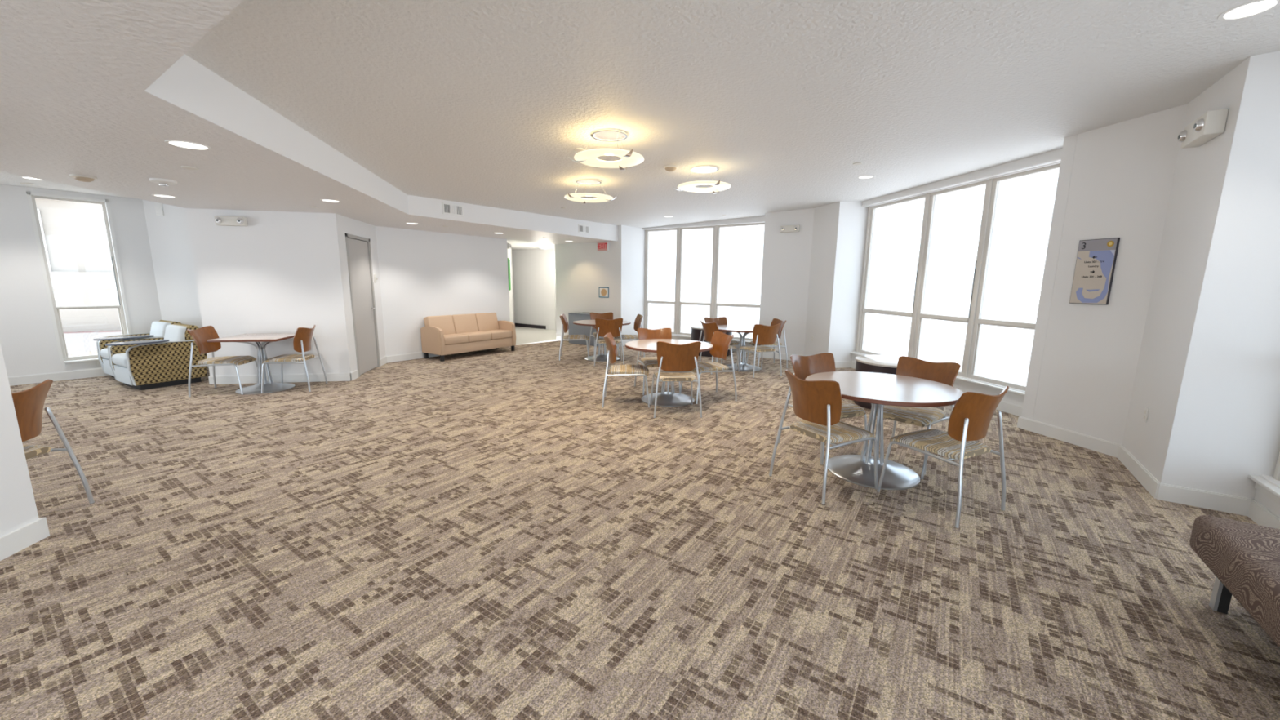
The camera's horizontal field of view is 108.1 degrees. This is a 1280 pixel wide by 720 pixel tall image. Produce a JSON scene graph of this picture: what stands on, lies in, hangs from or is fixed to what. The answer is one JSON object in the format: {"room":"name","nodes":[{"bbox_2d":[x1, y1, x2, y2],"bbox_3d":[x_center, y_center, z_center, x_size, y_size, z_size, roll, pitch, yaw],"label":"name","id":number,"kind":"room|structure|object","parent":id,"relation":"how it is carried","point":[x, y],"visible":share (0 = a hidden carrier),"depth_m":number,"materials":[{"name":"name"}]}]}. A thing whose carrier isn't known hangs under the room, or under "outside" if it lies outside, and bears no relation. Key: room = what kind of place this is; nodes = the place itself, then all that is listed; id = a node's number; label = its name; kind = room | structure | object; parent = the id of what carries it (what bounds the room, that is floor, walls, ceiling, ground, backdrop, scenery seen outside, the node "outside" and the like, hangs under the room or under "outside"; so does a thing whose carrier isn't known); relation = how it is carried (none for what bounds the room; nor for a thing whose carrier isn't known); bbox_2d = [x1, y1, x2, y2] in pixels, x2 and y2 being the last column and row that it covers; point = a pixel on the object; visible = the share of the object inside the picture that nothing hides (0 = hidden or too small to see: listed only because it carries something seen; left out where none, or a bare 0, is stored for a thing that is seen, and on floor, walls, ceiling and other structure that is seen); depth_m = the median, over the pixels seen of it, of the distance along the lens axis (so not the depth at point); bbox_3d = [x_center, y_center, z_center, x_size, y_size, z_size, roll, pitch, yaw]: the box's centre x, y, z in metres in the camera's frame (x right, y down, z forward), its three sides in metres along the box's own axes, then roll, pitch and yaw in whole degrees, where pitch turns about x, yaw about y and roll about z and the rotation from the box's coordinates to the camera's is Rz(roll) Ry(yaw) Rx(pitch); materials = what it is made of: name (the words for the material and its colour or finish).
{"room":"common room lounge","nodes":[
{"label":"common room lounge","id":0,"kind":"room"},
{"bbox_2d":[0,343,39,537],"bbox_3d":[-2.936,0.391,-0.714,0.110,2.460,6.690,-1,10,-11],"label":"wall","id":1,"kind":"structure","parent":0,"point":[18,508],"depth_m":2.59,"materials":[{"name":"white paint"}]},
{"bbox_2d":[0,517,49,560],"bbox_3d":[-2.947,1.540,-0.484,0.128,0.118,6.658,-1,10,-11],"label":"baseboard","id":2,"kind":"structure","parent":1,"relation":"attached to","point":[18,540],"depth_m":2.62,"materials":[{"name":"white paint"}]},
{"bbox_2d":[0,171,133,198],"bbox_3d":[-7.383,-1.518,1.098,4.370,0.080,12.800,-1,10,-11],"label":"ceiling","id":3,"kind":"structure","parent":0,"point":[8,179],"depth_m":6.26,"materials":[{"name":"white paint"}]},
{"bbox_2d":[0,184,161,377],"bbox_3d":[-8.983,-0.985,5.994,0.120,2.800,3.850,7,12,34],"label":"wall","id":4,"kind":"structure","parent":0,"point":[28,341],"depth_m":6.58,"materials":[{"name":"white paint"}]},
{"bbox_2d":[8,368,110,386],"bbox_3d":[-8.943,0.342,6.179,0.017,0.123,3.850,7,12,34],"label":"baseboard","id":5,"kind":"structure","parent":4,"relation":"attached to","point":[56,376],"depth_m":6.78,"materials":[{"name":"white paint"}]},
{"bbox_2d":[26,191,131,362],"bbox_3d":[-8.269,-1.196,6.913,0.022,2.385,0.760,7,12,34],"label":"trim","id":6,"kind":"structure","parent":4,"relation":"attached to","point":[28,193],"depth_m":6.73,"materials":[{"name":"white wood"}]},
{"bbox_2d":[31,195,127,367],"bbox_3d":[-8.298,-1.157,6.939,0.165,2.460,0.690,7,12,34],"label":"window","id":7,"kind":"structure","parent":4,"relation":"in","point":[75,361],"depth_m":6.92,"materials":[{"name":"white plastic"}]},
{"bbox_2d":[142,200,202,328],"bbox_3d":[-7.152,-1.256,7.726,1.450,2.800,0.120,-1,10,-11],"label":"wall","id":8,"kind":"structure","parent":0,"point":[168,233],"depth_m":7.53,"materials":[{"name":"white paint"}]},
{"bbox_2d":[154,202,164,215],"bbox_3d":[-7.631,-2.413,7.364,0.100,0.230,0.022,-1,10,-11],"label":"air vent","id":9,"kind":"object","parent":8,"relation":"in","point":[158,206],"visible":0.71,"depth_m":7.36,"materials":[{"name":"white metal"}]},
{"bbox_2d":[185,208,350,375],"bbox_3d":[-5.277,-0.892,6.716,1.837,2.460,0.120,-1,10,-11],"label":"wall","id":10,"kind":"structure","parent":0,"point":[280,272],"depth_m":6.62,"materials":[{"name":"white paint"}]},
{"bbox_2d":[213,215,248,226],"bbox_3d":[-5.612,-1.905,6.359,0.360,0.125,0.109,-1,10,-11],"label":"emergency light","id":11,"kind":"object","parent":10,"relation":"attached to","point":[219,220],"visible":1,"depth_m":6.34,"materials":[{"name":"white plastic"}]},
{"bbox_2d":[208,373,351,384],"bbox_3d":[-5.278,0.272,6.845,1.860,0.123,0.017,-1,10,-11],"label":"baseboard","id":12,"kind":"structure","parent":10,"relation":"attached to","point":[317,377],"depth_m":6.85,"materials":[{"name":"white paint"}]},
{"bbox_2d":[0,0,617,244],"bbox_3d":[-0.881,-1.998,3.960,9.490,0.780,16.060,-1,10,-11],"label":"ceiling","id":13,"kind":"structure","parent":0,"point":[75,75],"depth_m":3.09,"materials":[{"name":"white paint"}]},
{"bbox_2d":[69,173,97,182],"bbox_3d":[-5.184,-1.689,4.326,0.170,0.051,0.170,-1,10,-11],"label":"smoke detector","id":14,"kind":"object","parent":13,"relation":"attached to","point":[83,178],"visible":1,"depth_m":4.29,"materials":[{"name":"white plastic"}]},
{"bbox_2d":[149,177,177,186],"bbox_3d":[-4.580,-1.703,4.465,0.190,0.056,0.190,-1,10,-11],"label":"fire alarm","id":15,"kind":"object","parent":13,"relation":"attached to","point":[162,182],"visible":1,"depth_m":4.43,"materials":[{"name":"white plastic"}]},
{"bbox_2d":[164,139,211,150],"bbox_3d":[-3.171,-1.509,3.262,0.240,0.004,0.240,-1,10,-11],"label":"recessed light","id":16,"kind":"object","parent":13,"relation":"in","point":[186,144],"visible":1,"depth_m":3.25,"materials":[{"name":"white plastic"}]},
{"bbox_2d":[442,202,463,216],"bbox_3d":[-2.900,-2.337,7.210,0.021,0.170,0.360,7,12,33],"label":"ceiling vent","id":17,"kind":"object","parent":13,"relation":"in","point":[447,208],"visible":1,"depth_m":7.20,"materials":[{"name":"white metal"}]},
{"bbox_2d":[578,224,589,234],"bbox_3d":[-1.169,-2.742,9.726,0.020,0.170,0.340,7,12,34],"label":"ceiling vent","id":18,"kind":"object","parent":13,"relation":"in","point":[583,228],"visible":1,"depth_m":9.71,"materials":[{"name":"white metal"}]},
{"bbox_2d":[375,226,510,355],"bbox_3d":[-3.886,-1.355,9.555,0.110,2.460,2.899,7,12,34],"label":"wall","id":19,"kind":"structure","parent":0,"point":[423,274],"depth_m":9.11,"materials":[{"name":"white paint"}]},
{"bbox_2d":[335,213,386,372],"bbox_3d":[-4.568,-1.029,7.575,0.120,2.460,1.558,-1,10,-11],"label":"door frame","id":20,"kind":"structure","parent":19,"relation":"in","point":[344,224],"depth_m":7.14,"materials":[{"name":"white paint"}]},
{"bbox_2d":[345,233,380,377],"bbox_3d":[-4.529,-0.888,7.559,0.164,2.190,0.950,-1,10,-11],"label":"door","id":21,"kind":"structure","parent":20,"relation":"attached to","point":[357,248],"depth_m":7.56,"materials":[{"name":"grey paint"}]},
{"bbox_2d":[386,346,508,363],"bbox_3d":[-3.848,-0.197,9.715,0.017,0.123,2.899,7,12,34],"label":"baseboard","id":22,"kind":"structure","parent":19,"relation":"attached to","point":[399,357],"depth_m":8.85,"materials":[{"name":"white paint"}]},
{"bbox_2d":[506,240,515,324],"bbox_3d":[-3.720,-2.087,13.173,0.120,2.700,5.005,-2,10,-13],"label":"wall","id":23,"kind":"structure","parent":0,"point":[511,295],"depth_m":13.54,"materials":[{"name":"white paint"}]},
{"bbox_2d":[506,239,554,249],"bbox_3d":[-4.354,-3.228,12.683,4.593,0.100,7.955,7,12,34],"label":"ceiling","id":24,"kind":"structure","parent":0,"point":[515,245],"depth_m":12.98,"materials":[{"name":"white paint"}]},
{"bbox_2d":[512,248,555,329],"bbox_3d":[-2.325,-2.246,14.211,5.586,2.700,0.120,7,12,34],"label":"wall","id":25,"kind":"structure","parent":0,"point":[534,282],"depth_m":14.84,"materials":[{"name":"white paint"}]},
{"bbox_2d":[515,323,546,328],"bbox_3d":[-3.773,-1.131,15.296,1.850,0.108,0.031,7,12,34],"label":"baseboard","id":26,"kind":"structure","parent":25,"relation":"attached to","point":[540,326],"depth_m":15.13,"materials":[{"name":"black rubber"}]},
{"bbox_2d":[555,225,621,337],"bbox_3d":[-1.274,-2.043,11.435,2.092,3.250,0.120,7,11,33],"label":"wall","id":27,"kind":"structure","parent":0,"point":[580,270],"depth_m":11.38,"materials":[{"name":"white paint"}]},
{"bbox_2d":[596,241,608,251],"bbox_3d":[-0.873,-2.675,10.953,0.330,0.215,0.056,7,11,33],"label":"exit sign","id":28,"kind":"object","parent":27,"relation":"attached to","point":[602,246],"visible":1,"depth_m":10.92,"materials":[{"name":"red plastic"}]},
{"bbox_2d":[599,287,608,297],"bbox_3d":[-0.868,-1.625,11.148,0.300,0.250,0.010,7,11,33],"label":"framed notice","id":29,"kind":"object","parent":27,"relation":"attached to","point":[603,291],"visible":1,"depth_m":11.14,"materials":[{"name":"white paper"}]},
{"bbox_2d":[621,225,644,341],"bbox_3d":[-0.172,-2.006,11.286,0.100,3.250,1.087,7,12,34],"label":"wall","id":30,"kind":"structure","parent":0,"point":[633,238],"depth_m":11.19,"materials":[{"name":"white paint"}]},
{"bbox_2d":[0,326,1279,719],"bbox_3d":[-2.837,0.387,6.927,15.400,0.084,21.750,-1,10,-11],"label":"floor","id":31,"kind":"structure","parent":0,"point":[473,535],"depth_m":2.52,"materials":[{"name":"carpet"}]},
{"bbox_2d":[11,378,94,503],"bbox_3d":[-3.951,0.591,2.775,0.586,0.870,0.558,-1,10,-9],"label":"dining chair","id":32,"kind":"object","parent":31,"relation":"on","point":[28,404],"visible":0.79,"depth_m":2.90,"materials":[{"name":"brown wood"}]},
{"bbox_2d":[93,320,180,377],"bbox_3d":[-7.598,-0.150,7.048,0.923,0.835,1.000,6,11,29],"label":"armchair","id":33,"kind":"object","parent":31,"relation":"on","point":[157,328],"visible":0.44,"depth_m":6.97,"materials":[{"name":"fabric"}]},
{"bbox_2d":[100,347,108,359],"bbox_3d":[-7.675,-0.113,7.045,0.580,0.150,0.590,6,11,29],"label":"seat cushion","id":34,"kind":"object","parent":33,"relation":"on","point":[104,351],"depth_m":6.86,"materials":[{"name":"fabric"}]},
{"bbox_2d":[149,320,170,337],"bbox_3d":[-7.516,-0.363,7.288,0.560,0.468,0.227,6,11,29],"label":"cushion","id":35,"kind":"object","parent":33,"relation":"on","point":[157,328],"depth_m":7.21,"materials":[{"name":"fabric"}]},
{"bbox_2d":[105,323,207,390],"bbox_3d":[-6.887,-0.062,6.572,0.923,0.835,1.000,6,11,29],"label":"armchair","id":36,"kind":"object","parent":31,"relation":"on","point":[153,362],"visible":0.95,"depth_m":6.46,"materials":[{"name":"multicoloured fabric"}]},
{"bbox_2d":[111,353,127,367],"bbox_3d":[-6.964,-0.024,6.570,0.580,0.150,0.590,6,11,29],"label":"seat cushion","id":37,"kind":"object","parent":36,"relation":"on","point":[118,360],"depth_m":6.34,"materials":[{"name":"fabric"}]},
{"bbox_2d":[164,324,186,342],"bbox_3d":[-6.805,-0.275,6.812,0.560,0.468,0.227,6,11,29],"label":"cushion","id":38,"kind":"object","parent":36,"relation":"on","point":[175,332],"depth_m":6.70,"materials":[{"name":"fabric"}]},
{"bbox_2d":[186,325,262,396],"bbox_3d":[-5.560,-0.007,6.203,0.586,0.870,0.558,-2,10,-15],"label":"dining chair","id":39,"kind":"object","parent":31,"relation":"on","point":[201,335],"visible":1,"depth_m":6.13,"materials":[{"name":"brown wood"}]},
{"bbox_2d":[207,333,295,394],"bbox_3d":[-5.184,0.040,6.382,0.770,0.737,0.770,-1,10,-11],"label":"square table","id":40,"kind":"object","parent":31,"relation":"on","point":[270,386],"visible":0.94,"depth_m":6.33,"materials":[{"name":"laminate"}]},
{"bbox_2d":[261,324,327,393],"bbox_3d":[-4.805,-0.034,6.417,0.586,0.870,0.558,-2,10,-13],"label":"dining chair","id":41,"kind":"object","parent":31,"relation":"on","point":[303,336],"visible":0.99,"depth_m":6.28,"materials":[{"name":"brown wood"}]},
{"bbox_2d":[420,312,515,361],"bbox_3d":[-3.477,-0.519,9.555,0.682,0.820,1.800,7,12,34],"label":"sofa","id":42,"kind":"object","parent":31,"relation":"on","point":[444,335],"visible":1,"depth_m":9.35,"materials":[{"name":"beige fabric"}]},
{"bbox_2d":[423,315,455,334],"bbox_3d":[-3.965,-0.671,9.199,0.238,0.412,0.543,7,12,34],"label":"cushion","id":43,"kind":"object","parent":42,"relation":"on","point":[446,323],"depth_m":9.18,"materials":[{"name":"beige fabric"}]},
{"bbox_2d":[443,333,468,345],"bbox_3d":[-3.766,-0.414,9.103,0.572,0.153,0.543,7,12,34],"label":"seat cushion","id":44,"kind":"object","parent":42,"relation":"on","point":[448,339],"depth_m":8.97,"materials":[{"name":"beige fabric"}]},
{"bbox_2d":[451,313,478,333],"bbox_3d":[-3.658,-0.743,9.645,0.238,0.412,0.543,7,12,34],"label":"cushion","id":45,"kind":"object","parent":42,"relation":"on","point":[462,323],"depth_m":9.58,"materials":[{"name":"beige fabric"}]},
{"bbox_2d":[456,331,491,342],"bbox_3d":[-3.458,-0.486,9.550,0.572,0.153,0.543,7,12,34],"label":"seat cushion","id":46,"kind":"object","parent":42,"relation":"on","point":[472,336],"depth_m":9.41,"materials":[{"name":"beige fabric"}]},
{"bbox_2d":[475,312,499,331],"bbox_3d":[-3.351,-0.815,10.092,0.238,0.412,0.543,7,12,34],"label":"cushion","id":47,"kind":"object","parent":42,"relation":"on","point":[486,321],"depth_m":10.02,"materials":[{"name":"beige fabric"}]},
{"bbox_2d":[480,328,511,339],"bbox_3d":[-3.151,-0.558,9.996,0.572,0.153,0.543,7,12,34],"label":"seat cushion","id":48,"kind":"object","parent":42,"relation":"on","point":[495,334],"depth_m":9.88,"materials":[{"name":"beige fabric"}]},
{"bbox_2d":[559,313,589,360],"bbox_3d":[-1.298,-0.465,9.206,0.586,0.870,0.558,0,10,-6],"label":"dining chair","id":49,"kind":"object","parent":31,"relation":"on","point":[565,327],"visible":0.99,"depth_m":9.01,"materials":[{"name":"brown wood"}]},
{"bbox_2d":[568,311,603,346],"bbox_3d":[-1.299,-0.771,11.346,0.900,0.770,0.350,7,11,33],"label":"storage unit","id":50,"kind":"object","parent":31,"relation":"on","point":[574,329],"visible":0.61,"depth_m":11.25,"materials":[{"name":"grey laminate"}]},
{"bbox_2d":[573,320,631,361],"bbox_3d":[-0.754,-0.388,9.218,1.129,0.737,1.129,1,10,1],"label":"round table","id":51,"kind":"object","parent":31,"relation":"on","point":[602,357],"visible":0.46,"depth_m":9.11,"materials":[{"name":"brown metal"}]},
{"bbox_2d":[588,312,619,355],"bbox_3d":[-0.761,-0.549,9.744,0.558,0.870,0.586,-2,10,-17],"label":"dining chair","id":52,"kind":"object","parent":31,"relation":"on","point":[608,316],"visible":0.38,"depth_m":9.89,"materials":[{"name":"brown wood"}]},
{"bbox_2d":[594,317,624,365],"bbox_3d":[-0.586,-0.370,8.694,0.558,0.870,0.586,0,10,-6],"label":"dining chair","id":53,"kind":"object","parent":31,"relation":"on","point":[603,326],"visible":0.84,"depth_m":8.45,"materials":[{"name":"brown wood"}]},
{"bbox_2d":[602,332,649,407],"bbox_3d":[-0.173,0.110,5.884,0.586,0.870,0.558,0,10,-1],"label":"dining chair","id":54,"kind":"object","parent":31,"relation":"on","point":[621,370],"visible":1,"depth_m":5.68,"materials":[{"name":"brown wood"}]},
{"bbox_2d":[614,314,644,358],"bbox_3d":[-0.222,-0.473,9.330,0.586,0.870,0.558,-1,10,-8],"label":"dining chair","id":55,"kind":"object","parent":31,"relation":"on","point":[639,317],"visible":0.68,"depth_m":9.16,"materials":[{"name":"brown wood"}]},
{"bbox_2d":[634,327,680,395],"bbox_3d":[0.248,0.000,6.561,0.558,0.870,0.586,-1,10,-12],"label":"dining chair","id":56,"kind":"object","parent":31,"relation":"on","point":[643,333],"visible":0.36,"depth_m":6.71,"materials":[{"name":"brown wood"}]},
{"bbox_2d":[625,338,713,406],"bbox_3d":[0.370,0.160,6.048,1.129,0.737,1.129,1,10,3],"label":"round table","id":57,"kind":"object","parent":31,"relation":"on","point":[672,398],"visible":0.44,"depth_m":5.98,"materials":[{"name":"silver metal"}]},
{"bbox_2d":[649,341,702,417],"bbox_3d":[0.420,0.181,5.501,0.558,0.870,0.586,0,10,-4],"label":"dining chair","id":58,"kind":"object","parent":31,"relation":"on","point":[676,362],"visible":1,"depth_m":5.27,"materials":[{"name":"brown wood"}]},
{"bbox_2d":[679,330,737,404],"bbox_3d":[0.908,0.076,6.156,0.586,0.870,0.558,-3,10,-19],"label":"dining chair","id":59,"kind":"object","parent":31,"relation":"on","point":[721,341],"visible":0.89,"depth_m":6.15,"materials":[{"name":"brown wood"}]},
{"bbox_2d":[690,324,732,356],"bbox_3d":[1.543,-0.424,10.039,0.906,0.586,0.906,-1,10,-11],"label":"table","id":60,"kind":"object","parent":31,"relation":"on","point":[696,330],"visible":0.21,"depth_m":9.75,"materials":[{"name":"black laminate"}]},
{"bbox_2d":[698,320,739,373],"bbox_3d":[1.355,-0.247,8.100,0.586,0.870,0.558,-4,11,-24],"label":"dining chair","id":61,"kind":"object","parent":31,"relation":"on","point":[709,328],"visible":0.48,"depth_m":7.93,"materials":[{"name":"brown wood"}]},
{"bbox_2d":[699,316,739,362],"bbox_3d":[1.534,-0.364,8.807,0.558,0.870,0.586,-4,11,-25],"label":"dining chair","id":62,"kind":"object","parent":31,"relation":"on","point":[722,320],"visible":0.32,"depth_m":8.99,"materials":[{"name":"brown wood"}]},
{"bbox_2d":[717,324,760,371],"bbox_3d":[1.843,-0.216,8.377,1.129,0.737,1.129,-2,10,-13],"label":"round table","id":63,"kind":"object","parent":31,"relation":"on","point":[746,329],"visible":0.7,"depth_m":8.31,"materials":[{"name":"silver metal"}]},
{"bbox_2d":[735,323,782,377],"bbox_3d":[2.016,-0.198,7.855,0.558,0.870,0.586,-3,10,-19],"label":"dining chair","id":64,"kind":"object","parent":31,"relation":"on","point":[762,334],"visible":1,"depth_m":7.62,"materials":[{"name":"brown wood"}]},
{"bbox_2d":[746,318,787,368],"bbox_3d":[2.362,-0.319,8.595,0.586,0.870,0.558,-1,10,-10],"label":"dining chair","id":65,"kind":"object","parent":31,"relation":"on","point":[775,321],"visible":0.6,"depth_m":8.49,"materials":[{"name":"brown wood"}]},
{"bbox_2d":[777,352,867,463],"bbox_3d":[1.698,0.405,4.263,0.558,0.870,0.586,-3,10,-21],"label":"dining chair","id":66,"kind":"object","parent":31,"relation":"on","point":[803,366],"visible":0.4,"depth_m":4.39,"materials":[{"name":"brown wood"}]},
{"bbox_2d":[768,369,877,504],"bbox_3d":[1.423,0.524,3.542,0.586,0.870,0.558,-4,11,-26],"label":"dining chair","id":67,"kind":"object","parent":31,"relation":"on","point":[818,402],"visible":1,"depth_m":3.38,"materials":[{"name":"brown wood"}]},
{"bbox_2d":[804,371,964,489],"bbox_3d":[1.919,0.561,3.783,1.129,0.737,1.129,-8,13,-42],"label":"round table","id":68,"kind":"object","parent":31,"relation":"on","point":[878,389],"visible":0.89,"depth_m":3.70,"materials":[{"name":"laminate"}]},
{"bbox_2d":[853,355,933,409],"bbox_3d":[3.217,0.291,5.920,0.906,0.586,0.906,-1,10,-11],"label":"table","id":69,"kind":"object","parent":31,"relation":"on","point":[887,364],"visible":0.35,"depth_m":5.78,"materials":[{"name":"black laminate"}]},
{"bbox_2d":[861,355,960,474],"bbox_3d":[2.400,0.443,4.090,0.586,0.870,0.558,-6,12,-36],"label":"dining chair","id":70,"kind":"object","parent":31,"relation":"on","point":[946,373],"visible":0.52,"depth_m":4.06,"materials":[{"name":"brown wood"}]},
{"bbox_2d":[876,385,1008,528],"bbox_3d":[2.143,0.580,3.259,0.558,0.870,0.586,-4,11,-26],"label":"dining chair","id":71,"kind":"object","parent":31,"relation":"on","point":[970,419],"visible":1,"depth_m":3.05,"materials":[{"name":"brown wood"}]},
{"bbox_2d":[1189,515,1279,648],"bbox_3d":[2.584,1.099,1.554,0.620,0.435,1.550,7,12,34],"label":"bench","id":72,"kind":"object","parent":31,"relation":"on","point":[1243,558],"visible":1,"depth_m":1.99,"materials":[{"name":"fabric"}]},
{"bbox_2d":[671,333,753,346],"bbox_3d":[1.440,-1.896,10.750,3.182,3.250,0.160,7,12,34],"label":"wall","id":73,"kind":"structure","parent":0,"point":[672,334],"depth_m":10.44,"materials":[{"name":"white paint"}]},
{"bbox_2d":[642,215,764,230],"bbox_3d":[1.403,-3.122,10.466,3.182,0.200,0.128,7,12,34],"label":"trim","id":74,"kind":"structure","parent":73,"relation":"attached to","point":[756,219],"depth_m":10.21,"materials":[{"name":"white paint"}]},
{"bbox_2d":[644,222,764,345],"bbox_3d":[1.412,-1.754,10.734,3.182,2.625,0.165,7,12,34],"label":"window","id":75,"kind":"structure","parent":73,"relation":"in","point":[677,304],"depth_m":10.96,"materials":[{"name":"white plastic"}]},
{"bbox_2d":[185,0,1279,240],"bbox_3d":[1.391,-2.338,5.550,9.100,0.584,19.000,-1,10,-11],"label":"ceiling","id":76,"kind":"structure","parent":0,"point":[486,103],"depth_m":3.15,"materials":[{"name":"white paint"}]},
{"bbox_2d":[564,178,616,204],"bbox_3d":[-0.642,-2.201,6.056,0.681,0.238,0.664,1,10,-1],"label":"pendant light","id":77,"kind":"object","parent":76,"relation":"hanging from","point":[601,197],"visible":1,"depth_m":6.01,"materials":[{"name":"silver metal"}]},
{"bbox_2d":[568,128,644,170],"bbox_3d":[-0.287,-1.903,4.202,0.664,0.238,0.681,3,10,14],"label":"pendant light","id":78,"kind":"object","parent":76,"relation":"hanging from","point":[588,157],"visible":1,"depth_m":4.15,"materials":[{"name":"silver metal"}]},
{"bbox_2d":[672,165,730,193],"bbox_3d":[0.791,-2.142,5.496,0.664,0.238,0.681,-5,11,-30],"label":"pendant light","id":79,"kind":"object","parent":76,"relation":"hanging from","point":[718,186],"visible":1,"depth_m":5.50,"materials":[{"name":"silver metal"}]},
{"bbox_2d":[1217,0,1279,21],"bbox_3d":[3.130,-1.799,2.383,0.210,0.004,0.210,-1,10,-11],"label":"recessed light","id":80,"kind":"object","parent":76,"relation":"in","point":[1255,7],"visible":1,"depth_m":2.38,"materials":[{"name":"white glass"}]},
{"bbox_2d":[759,208,814,355],"bbox_3d":[2.907,-1.627,9.257,0.946,3.250,0.120,7,12,34],"label":"wall pier","id":81,"kind":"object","parent":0,"point":[786,258],"visible":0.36,"depth_m":9.19,"materials":[{"name":"white paint"}]},
{"bbox_2d":[756,351,804,359],"bbox_3d":[2.851,-0.077,9.463,0.948,0.123,0.017,7,12,34],"label":"baseboard","id":82,"kind":"object","parent":81,"relation":"attached to","point":[766,354],"visible":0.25,"depth_m":9.51,"materials":[{"name":"white paint"}]},
{"bbox_2d":[780,224,799,232],"bbox_3d":[2.897,-2.538,8.977,0.360,0.125,0.109,7,12,34],"label":"emergency light","id":83,"kind":"object","parent":81,"relation":"attached to","point":[785,228],"visible":1,"depth_m":8.96,"materials":[{"name":"white plastic"}]},
{"bbox_2d":[804,201,839,355],"bbox_3d":[3.418,-1.514,8.626,0.120,3.250,0.711,-2,10,-16],"label":"wall","id":84,"kind":"structure","parent":0,"point":[825,222],"depth_m":8.60,"materials":[{"name":"white paint"}]},
{"bbox_2d":[827,201,876,361],"bbox_3d":[3.800,-1.471,8.396,0.718,3.250,0.120,-1,10,-11],"label":"wall","id":85,"kind":"structure","parent":0,"point":[853,217],"depth_m":8.33,"materials":[{"name":"white paint"}]},
{"bbox_2d":[835,360,851,368],"bbox_3d":[3.686,0.084,8.571,0.500,0.123,0.017,-1,10,-11],"label":"baseboard","id":86,"kind":"object","parent":85,"relation":"attached to","point":[839,364],"visible":0.64,"depth_m":8.57,"materials":[{"name":"white paint"}]},
{"bbox_2d":[851,161,1060,406],"bbox_3d":[4.362,-1.169,6.646,0.160,3.250,3.580,-1,10,-11],"label":"wall","id":87,"kind":"structure","parent":0,"point":[962,387],"depth_m":6.00,"materials":[{"name":"white paint"}]},
{"bbox_2d":[851,360,1022,416],"bbox_3d":[4.258,0.374,6.890,0.017,0.123,3.580,-1,10,-11],"label":"baseboard","id":88,"kind":"structure","parent":87,"relation":"attached to","point":[1005,406],"depth_m":5.65,"materials":[{"name":"white paint"}]},
{"bbox_2d":[862,148,1062,206],"bbox_3d":[4.288,-2.493,6.405,0.128,0.200,3.580,-1,10,-11],"label":"trim","id":89,"kind":"structure","parent":87,"relation":"attached to","point":[1055,156],"depth_m":5.93,"materials":[{"name":"white paint"}]},
{"bbox_2d":[850,134,1077,419],"bbox_3d":[4.183,-1.155,6.552,0.668,3.250,3.700,-1,10,-11],"label":"window","id":90,"kind":"structure","parent":87,"relation":"in","point":[975,321],"depth_m":6.11,"materials":[{"name":"white plastic"}]},
{"bbox_2d":[1021,103,1187,444],"bbox_3d":[4.335,-0.789,4.394,0.120,3.250,0.899,-2,10,-13],"label":"wall pier","id":91,"kind":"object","parent":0,"point":[1122,175],"visible":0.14,"depth_m":4.28,"materials":[{"name":"white paint"}]},
{"bbox_2d":[1017,416,1119,457],"bbox_3d":[4.249,0.752,4.652,0.017,0.123,0.912,-2,10,-13],"label":"baseboard","id":92,"kind":"object","parent":91,"relation":"attached to","point":[1101,446],"visible":1,"depth_m":4.59,"materials":[{"name":"white paint"}]},
{"bbox_2d":[1069,237,1119,304],"bbox_3d":[4.265,-0.828,4.366,0.028,0.600,0.310,-2,10,-13],"label":"sign","id":93,"kind":"object","parent":91,"relation":"attached to","point":[1095,261],"visible":1,"depth_m":4.35,"materials":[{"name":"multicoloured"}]},
{"bbox_2d":[1121,56,1250,482],"bbox_3d":[4.148,-0.642,3.512,0.120,3.250,0.988,7,12,34],"label":"wall","id":94,"kind":"structure","parent":0,"point":[1200,172],"depth_m":3.48,"materials":[{"name":"white paint"}]},
{"bbox_2d":[1116,444,1160,498],"bbox_3d":[4.072,0.893,3.806,0.017,0.123,0.996,7,12,34],"label":"baseboard","id":95,"kind":"structure","parent":94,"relation":"attached to","point":[1148,481],"depth_m":3.73,"materials":[{"name":"white paint"}]},
{"bbox_2d":[1177,108,1228,148],"bbox_3d":[3.972,-1.631,3.295,0.134,0.155,0.400,7,12,34],"label":"emergency light","id":96,"kind":"object","parent":94,"relation":"attached to","point":[1212,123],"visible":1,"depth_m":3.18,"materials":[{"name":"white plastic"}]},
{"bbox_2d":[1160,50,1279,505],"bbox_3d":[3.126,-0.322,1.547,0.663,3.250,3.650,7,12,34],"label":"wall","id":97,"kind":"structure","parent":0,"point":[1267,488],"depth_m":3.08,"materials":[{"name":"white paint"}]},
{"bbox_2d":[1253,474,1279,517],"bbox_3d":[3.251,-0.296,1.404,0.160,3.250,3.550,7,12,34],"label":"wall","id":98,"kind":"structure","parent":0,"point":[1262,499],"depth_m":3.02,"materials":[{"name":"white paint"}]},
{"bbox_2d":[1156,482,1253,515],"bbox_3d":[3.976,0.982,3.275,0.445,0.123,0.017,7,12,34],"label":"baseboard","id":99,"kind":"object","parent":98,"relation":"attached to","point":[1230,504],"visible":1,"depth_m":3.27,"materials":[{"name":"white paint"}]},
{"bbox_2d":[1247,499,1279,528],"bbox_3d":[3.161,1.236,1.713,0.017,0.123,3.550,7,12,34],"label":"baseboard","id":100,"kind":"structure","parent":98,"relation":"attached to","point":[1259,513],"depth_m":3.02,"materials":[{"name":"white paint"}]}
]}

